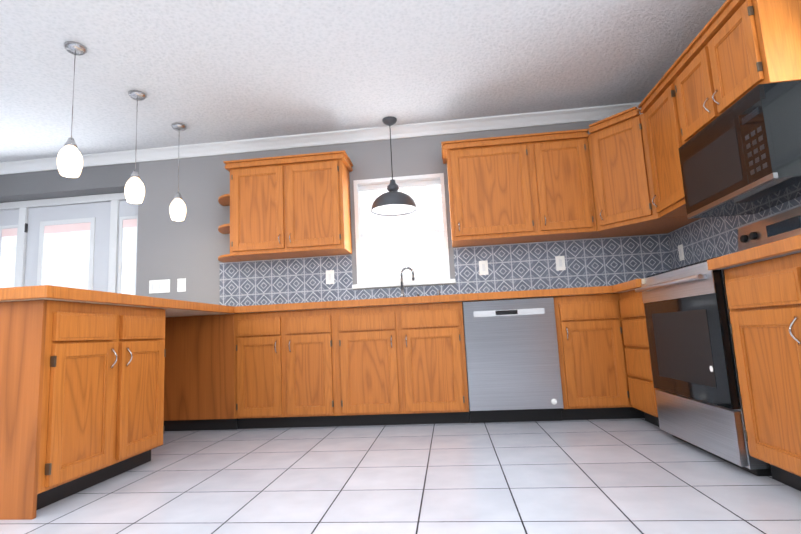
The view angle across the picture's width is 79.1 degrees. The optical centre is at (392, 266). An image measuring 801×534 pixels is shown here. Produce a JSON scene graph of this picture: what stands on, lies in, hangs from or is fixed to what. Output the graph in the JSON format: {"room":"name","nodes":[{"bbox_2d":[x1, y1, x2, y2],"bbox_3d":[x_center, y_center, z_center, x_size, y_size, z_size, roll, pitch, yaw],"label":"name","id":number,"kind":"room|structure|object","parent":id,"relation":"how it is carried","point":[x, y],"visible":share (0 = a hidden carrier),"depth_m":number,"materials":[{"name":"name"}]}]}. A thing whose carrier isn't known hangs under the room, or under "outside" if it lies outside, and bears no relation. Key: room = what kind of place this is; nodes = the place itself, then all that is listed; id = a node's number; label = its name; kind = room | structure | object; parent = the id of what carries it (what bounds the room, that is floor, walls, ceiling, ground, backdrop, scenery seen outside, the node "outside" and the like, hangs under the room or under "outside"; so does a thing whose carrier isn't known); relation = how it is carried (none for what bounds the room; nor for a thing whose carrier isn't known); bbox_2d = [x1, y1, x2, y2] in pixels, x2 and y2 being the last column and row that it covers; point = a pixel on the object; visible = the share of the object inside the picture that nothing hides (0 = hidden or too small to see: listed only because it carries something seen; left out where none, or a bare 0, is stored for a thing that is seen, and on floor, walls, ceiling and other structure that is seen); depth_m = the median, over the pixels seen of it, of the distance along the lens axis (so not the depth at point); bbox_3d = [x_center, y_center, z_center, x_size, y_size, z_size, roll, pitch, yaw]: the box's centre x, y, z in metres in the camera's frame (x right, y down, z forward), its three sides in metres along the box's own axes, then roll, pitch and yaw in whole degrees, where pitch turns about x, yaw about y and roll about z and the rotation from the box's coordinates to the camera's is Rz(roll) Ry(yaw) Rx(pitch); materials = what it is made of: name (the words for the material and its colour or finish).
{"room":"kitchen","nodes":[
{"label":"kitchen","id":0,"kind":"room"},
{"bbox_2d":[0,120,671,304],"bbox_3d":[-1.019,0.070,4.422,6.540,2.440,0.301,-4,-8,6],"label":"wall","id":1,"kind":"structure","parent":0,"point":[193,246],"depth_m":4.42,"materials":[{"name":"grey paint"}]},
{"bbox_2d":[0,192,137,294],"bbox_3d":[-3.171,0.363,4.669,1.736,2.128,0.090,-4,-8,6],"label":"door unit","id":2,"kind":"structure","parent":1,"relation":"in","point":[88,242],"depth_m":4.75,"materials":[{"name":"white glass"}]},
{"bbox_2d":[149,279,169,293],"bbox_3d":[-2.106,0.175,4.378,0.200,0.120,0.008,-4,-8,6],"label":"switch plate","id":3,"kind":"object","parent":1,"relation":"attached to","point":[159,286],"visible":1,"depth_m":4.38,"materials":[{"name":"white plastic"}]},
{"bbox_2d":[177,278,185,291],"bbox_3d":[-1.897,0.163,4.356,0.080,0.120,0.008,-4,-8,6],"label":"switch plate","id":4,"kind":"object","parent":1,"relation":"attached to","point":[181,284],"visible":1,"depth_m":4.35,"materials":[{"name":"white plastic"}]},
{"bbox_2d":[218,194,243,262],"bbox_3d":[-1.448,-0.332,4.224,0.210,0.540,0.290,-4,-8,6],"label":"corner shelf","id":5,"kind":"object","parent":1,"relation":"attached to","point":[224,200],"visible":0.6,"depth_m":4.20,"materials":[{"name":"brown wood"}]},
{"bbox_2d":[223,150,352,260],"bbox_3d":[-0.872,-0.504,4.143,1.045,0.806,0.363,-4,-8,6],"label":"upper cabinet","id":6,"kind":"object","parent":1,"relation":"attached to","point":[290,206],"visible":1,"depth_m":4.01,"materials":[{"name":"brown wood"}]},
{"bbox_2d":[0,102,642,174],"bbox_3d":[-1.080,-1.119,4.390,6.390,0.088,0.088,-4,-8,6],"label":"crown molding","id":7,"kind":"structure","parent":1,"relation":"attached to","point":[562,116],"depth_m":4.27,"materials":[{"name":"white paint"}]},
{"bbox_2d":[352,173,455,288],"bbox_3d":[0.075,-0.308,4.226,0.880,0.963,0.128,-4,-8,6],"label":"kitchen window","id":8,"kind":"structure","parent":1,"relation":"in","point":[389,249],"depth_m":4.27,"materials":[{"name":"white glass"}]},
{"bbox_2d":[220,234,671,305],"bbox_3d":[0.351,0.068,4.106,3.808,0.446,0.004,-4,-8,6],"label":"backsplash","id":9,"kind":"structure","parent":1,"relation":"attached to","point":[608,261],"depth_m":4.06,"materials":[{"name":"grey tile"}]},
{"bbox_2d":[326,270,333,283],"bbox_3d":[-0.543,0.087,4.201,0.074,0.120,0.008,-4,-8,6],"label":"electrical outlet plate","id":10,"kind":"object","parent":9,"relation":"attached to","point":[329,276],"visible":1,"depth_m":4.20,"materials":[{"name":"white plastic"}]},
{"bbox_2d":[479,260,488,274],"bbox_3d":[0.761,0.006,4.059,0.074,0.120,0.008,-4,-8,6],"label":"electrical outlet plate","id":11,"kind":"object","parent":9,"relation":"attached to","point":[483,267],"visible":1,"depth_m":4.06,"materials":[{"name":"white plastic"}]},
{"bbox_2d":[555,256,565,270],"bbox_3d":[1.381,-0.032,3.991,0.074,0.120,0.008,-4,-8,6],"label":"electrical outlet plate","id":12,"kind":"object","parent":9,"relation":"attached to","point":[560,262],"visible":1,"depth_m":3.99,"materials":[{"name":"white plastic"}]},
{"bbox_2d":[441,129,596,247],"bbox_3d":[0.996,-0.621,3.939,1.144,0.806,0.363,-4,-8,6],"label":"upper cabinet","id":13,"kind":"object","parent":1,"relation":"attached to","point":[526,188],"visible":1,"depth_m":3.80,"materials":[{"name":"brown wood"}]},
{"bbox_2d":[586,107,700,238],"bbox_3d":[1.858,-0.703,3.709,0.637,0.826,0.637,-4,-8,6],"label":"upper cabinet","id":14,"kind":"object","parent":1,"relation":"attached to","point":[621,177],"visible":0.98,"depth_m":3.56,"materials":[{"name":"brown wood"}]},
{"bbox_2d":[670,48,705,147],"bbox_3d":[1.876,-0.988,2.703,0.350,0.472,0.463,-4,-8,6],"label":"upper cabinet","id":15,"kind":"object","parent":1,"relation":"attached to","point":[684,74],"depth_m":2.82,"materials":[{"name":"brown wood"}]},
{"bbox_2d":[694,0,800,125],"bbox_3d":[1.838,-1.030,2.386,0.350,0.472,0.463,-4,-8,6],"label":"upper cabinet","id":16,"kind":"object","parent":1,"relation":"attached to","point":[735,51],"depth_m":2.27,"materials":[{"name":"brown wood"}]},
{"bbox_2d":[678,80,800,218],"bbox_3d":[1.858,-0.558,2.481,0.364,0.432,0.767,-4,-8,6],"label":"over-the-range microwave","id":17,"kind":"object","parent":16,"relation":"attached to","point":[742,156],"visible":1,"depth_m":2.31,"materials":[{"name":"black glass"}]},
{"bbox_2d":[0,0,725,161],"bbox_3d":[-1.442,-1.675,0.946,7.270,0.100,7.700,-4,-8,6],"label":"ceiling","id":18,"kind":"structure","parent":0,"point":[206,71],"depth_m":3.23,"materials":[{"name":"white paint"}]},
{"bbox_2d":[57,41,86,177],"bbox_3d":[-1.896,-0.930,2.870,0.129,0.804,0.128,-4,-8,6],"label":"mini pendant light","id":19,"kind":"object","parent":18,"relation":"hanging from","point":[69,161],"visible":1,"depth_m":2.81,"materials":[{"name":"white glass"}]},
{"bbox_2d":[124,90,146,203],"bbox_3d":[-1.827,-0.852,3.451,0.129,0.804,0.128,-4,-8,6],"label":"mini pendant light","id":20,"kind":"object","parent":18,"relation":"hanging from","point":[134,190],"visible":1,"depth_m":3.39,"materials":[{"name":"white glass"}]},
{"bbox_2d":[169,123,186,220],"bbox_3d":[-1.764,-0.780,3.993,0.129,0.804,0.128,-4,-8,6],"label":"mini pendant light","id":21,"kind":"object","parent":18,"relation":"hanging from","point":[177,209],"visible":1,"depth_m":3.93,"materials":[{"name":"white glass"}]},
{"bbox_2d":[371,116,416,215],"bbox_3d":[-0.008,-0.860,4.061,0.378,0.791,0.378,-4,-8,6],"label":"light","id":22,"kind":"object","parent":18,"relation":"hanging from","point":[393,201],"visible":1,"depth_m":4.02,"materials":[{"name":"grey metal"}]},
{"bbox_2d":[0,418,800,533],"bbox_3d":[-1.323,0.838,0.598,7.270,0.100,7.700,-4,-8,6],"label":"floor","id":23,"kind":"structure","parent":0,"point":[622,476],"depth_m":2.02,"materials":[{"name":"tile"}]},
{"bbox_2d":[0,300,123,519],"bbox_3d":[-1.652,0.594,2.152,0.615,0.840,0.440,-4,-8,6],"label":"base cabinet","id":24,"kind":"object","parent":23,"relation":"on","point":[81,396],"depth_m":1.99,"materials":[{"name":"brown wood"}]},
{"bbox_2d":[0,285,235,316],"bbox_3d":[-1.624,0.225,2.751,0.743,0.049,1.650,-4,-8,6],"label":"countertop","id":25,"kind":"structure","parent":24,"relation":"on","point":[176,308],"depth_m":2.26,"materials":[{"name":"wood"}]},
{"bbox_2d":[120,306,165,473],"bbox_3d":[-1.602,0.650,2.575,0.613,0.840,0.420,-4,-8,6],"label":"base cabinet","id":26,"kind":"object","parent":23,"relation":"on","point":[144,328],"depth_m":2.55,"materials":[{"name":"brown wood"}]},
{"bbox_2d":[164,314,227,430],"bbox_3d":[-1.438,0.825,3.893,0.630,0.840,0.638,-4,-8,6],"label":"base cabinet","id":27,"kind":"object","parent":23,"relation":"on","point":[196,359],"depth_m":3.58,"materials":[{"name":"brown wood"}]},
{"bbox_2d":[228,311,283,429],"bbox_3d":[-0.936,0.792,3.827,0.385,0.840,0.661,-4,-8,6],"label":"base cabinet","id":28,"kind":"object","parent":23,"relation":"on","point":[255,340],"depth_m":3.52,"materials":[{"name":"brown wood"}]},
{"bbox_2d":[284,308,359,427],"bbox_3d":[-0.545,0.768,3.784,0.403,0.840,0.661,-4,-8,6],"label":"base cabinet","id":29,"kind":"object","parent":23,"relation":"on","point":[322,362],"depth_m":3.47,"materials":[{"name":"brown wood"}]},
{"bbox_2d":[462,297,563,422],"bbox_3d":[0.849,0.676,3.581,0.619,0.836,0.576,-4,-8,6],"label":"dishwasher","id":30,"kind":"object","parent":23,"relation":"on","point":[512,361],"visible":0.85,"depth_m":3.31,"materials":[{"name":"silver metal"}]},
{"bbox_2d":[540,293,639,419],"bbox_3d":[1.388,0.647,3.573,0.450,0.840,0.661,-4,-8,6],"label":"base cabinet","id":31,"kind":"object","parent":23,"relation":"on","point":[592,360],"depth_m":3.27,"materials":[{"name":"brown wood"}]},
{"bbox_2d":[619,290,658,425],"bbox_3d":[1.844,0.544,2.979,0.661,0.840,0.473,-4,-8,6],"label":"base cabinet","id":32,"kind":"object","parent":23,"relation":"on","point":[642,389],"visible":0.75,"depth_m":3.00,"materials":[{"name":"brown wood"}]},
{"bbox_2d":[640,410,644,417],"bbox_3d":[1.924,0.616,3.526,0.628,0.840,0.638,-4,-8,6],"label":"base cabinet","id":33,"kind":"object","parent":23,"relation":"on","point":[642,415],"depth_m":3.25,"materials":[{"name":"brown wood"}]},
{"bbox_2d":[236,286,611,313],"bbox_3d":[0.179,0.278,3.745,4.098,0.049,0.698,-4,-8,6],"label":"countertop","id":34,"kind":"structure","parent":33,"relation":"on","point":[598,289],"depth_m":3.39,"materials":[{"name":"wood"}]},
{"bbox_2d":[385,267,439,297],"bbox_3d":[0.155,0.135,3.964,0.461,0.284,0.086,-4,-8,6],"label":"gooseneck faucet","id":35,"kind":"object","parent":34,"relation":"on","point":[413,279],"visible":0.54,"depth_m":3.97,"materials":[{"name":"silver metal"}]},
{"bbox_2d":[612,278,644,293],"bbox_3d":[1.800,0.099,3.002,0.698,0.049,0.397,-4,-8,6],"label":"countertop","id":36,"kind":"structure","parent":33,"relation":"on","point":[636,283],"depth_m":3.00,"materials":[{"name":"wood"}]},
{"bbox_2d":[635,206,800,475],"bbox_3d":[1.729,0.309,2.380,0.720,1.150,0.780,-4,-8,6],"label":"range oven","id":37,"kind":"object","parent":23,"relation":"on","point":[694,366],"visible":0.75,"depth_m":2.29,"materials":[{"name":"silver metal"}]},
{"bbox_2d":[724,252,800,490],"bbox_3d":[1.652,0.345,1.477,0.691,0.840,0.980,-4,-8,6],"label":"base cabinet","id":38,"kind":"object","parent":23,"relation":"on","point":[764,301],"visible":1,"depth_m":1.77,"materials":[{"name":"brown wood"}]},
{"bbox_2d":[707,234,800,269],"bbox_3d":[1.626,-0.096,1.516,0.698,0.044,1.035,-4,-8,6],"label":"countertop","id":39,"kind":"structure","parent":38,"relation":"on","point":[781,248],"depth_m":1.73,"materials":[{"name":"brown wood"}]},
{"bbox_2d":[640,76,686,217],"bbox_3d":[1.937,-0.768,3.142,0.350,0.792,0.473,-4,-8,6],"label":"upper cabinet","id":40,"kind":"object","parent":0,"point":[661,123],"depth_m":3.16,"materials":[{"name":"brown wood"}]},
{"bbox_2d":[664,196,800,268],"bbox_3d":[2.122,-0.266,2.960,0.004,0.628,1.890,-4,-8,6],"label":"backsplash","id":41,"kind":"structure","parent":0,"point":[702,239],"depth_m":3.29,"materials":[{"name":"grey tile"}]},
{"bbox_2d":[678,244,684,260],"bbox_3d":[2.208,-0.110,3.712,0.008,0.120,0.070,-4,-8,6],"label":"electrical outlet plate","id":42,"kind":"object","parent":41,"relation":"attached to","point":[681,252],"visible":1,"depth_m":3.71,"materials":[{"name":"white plastic"}]}
]}

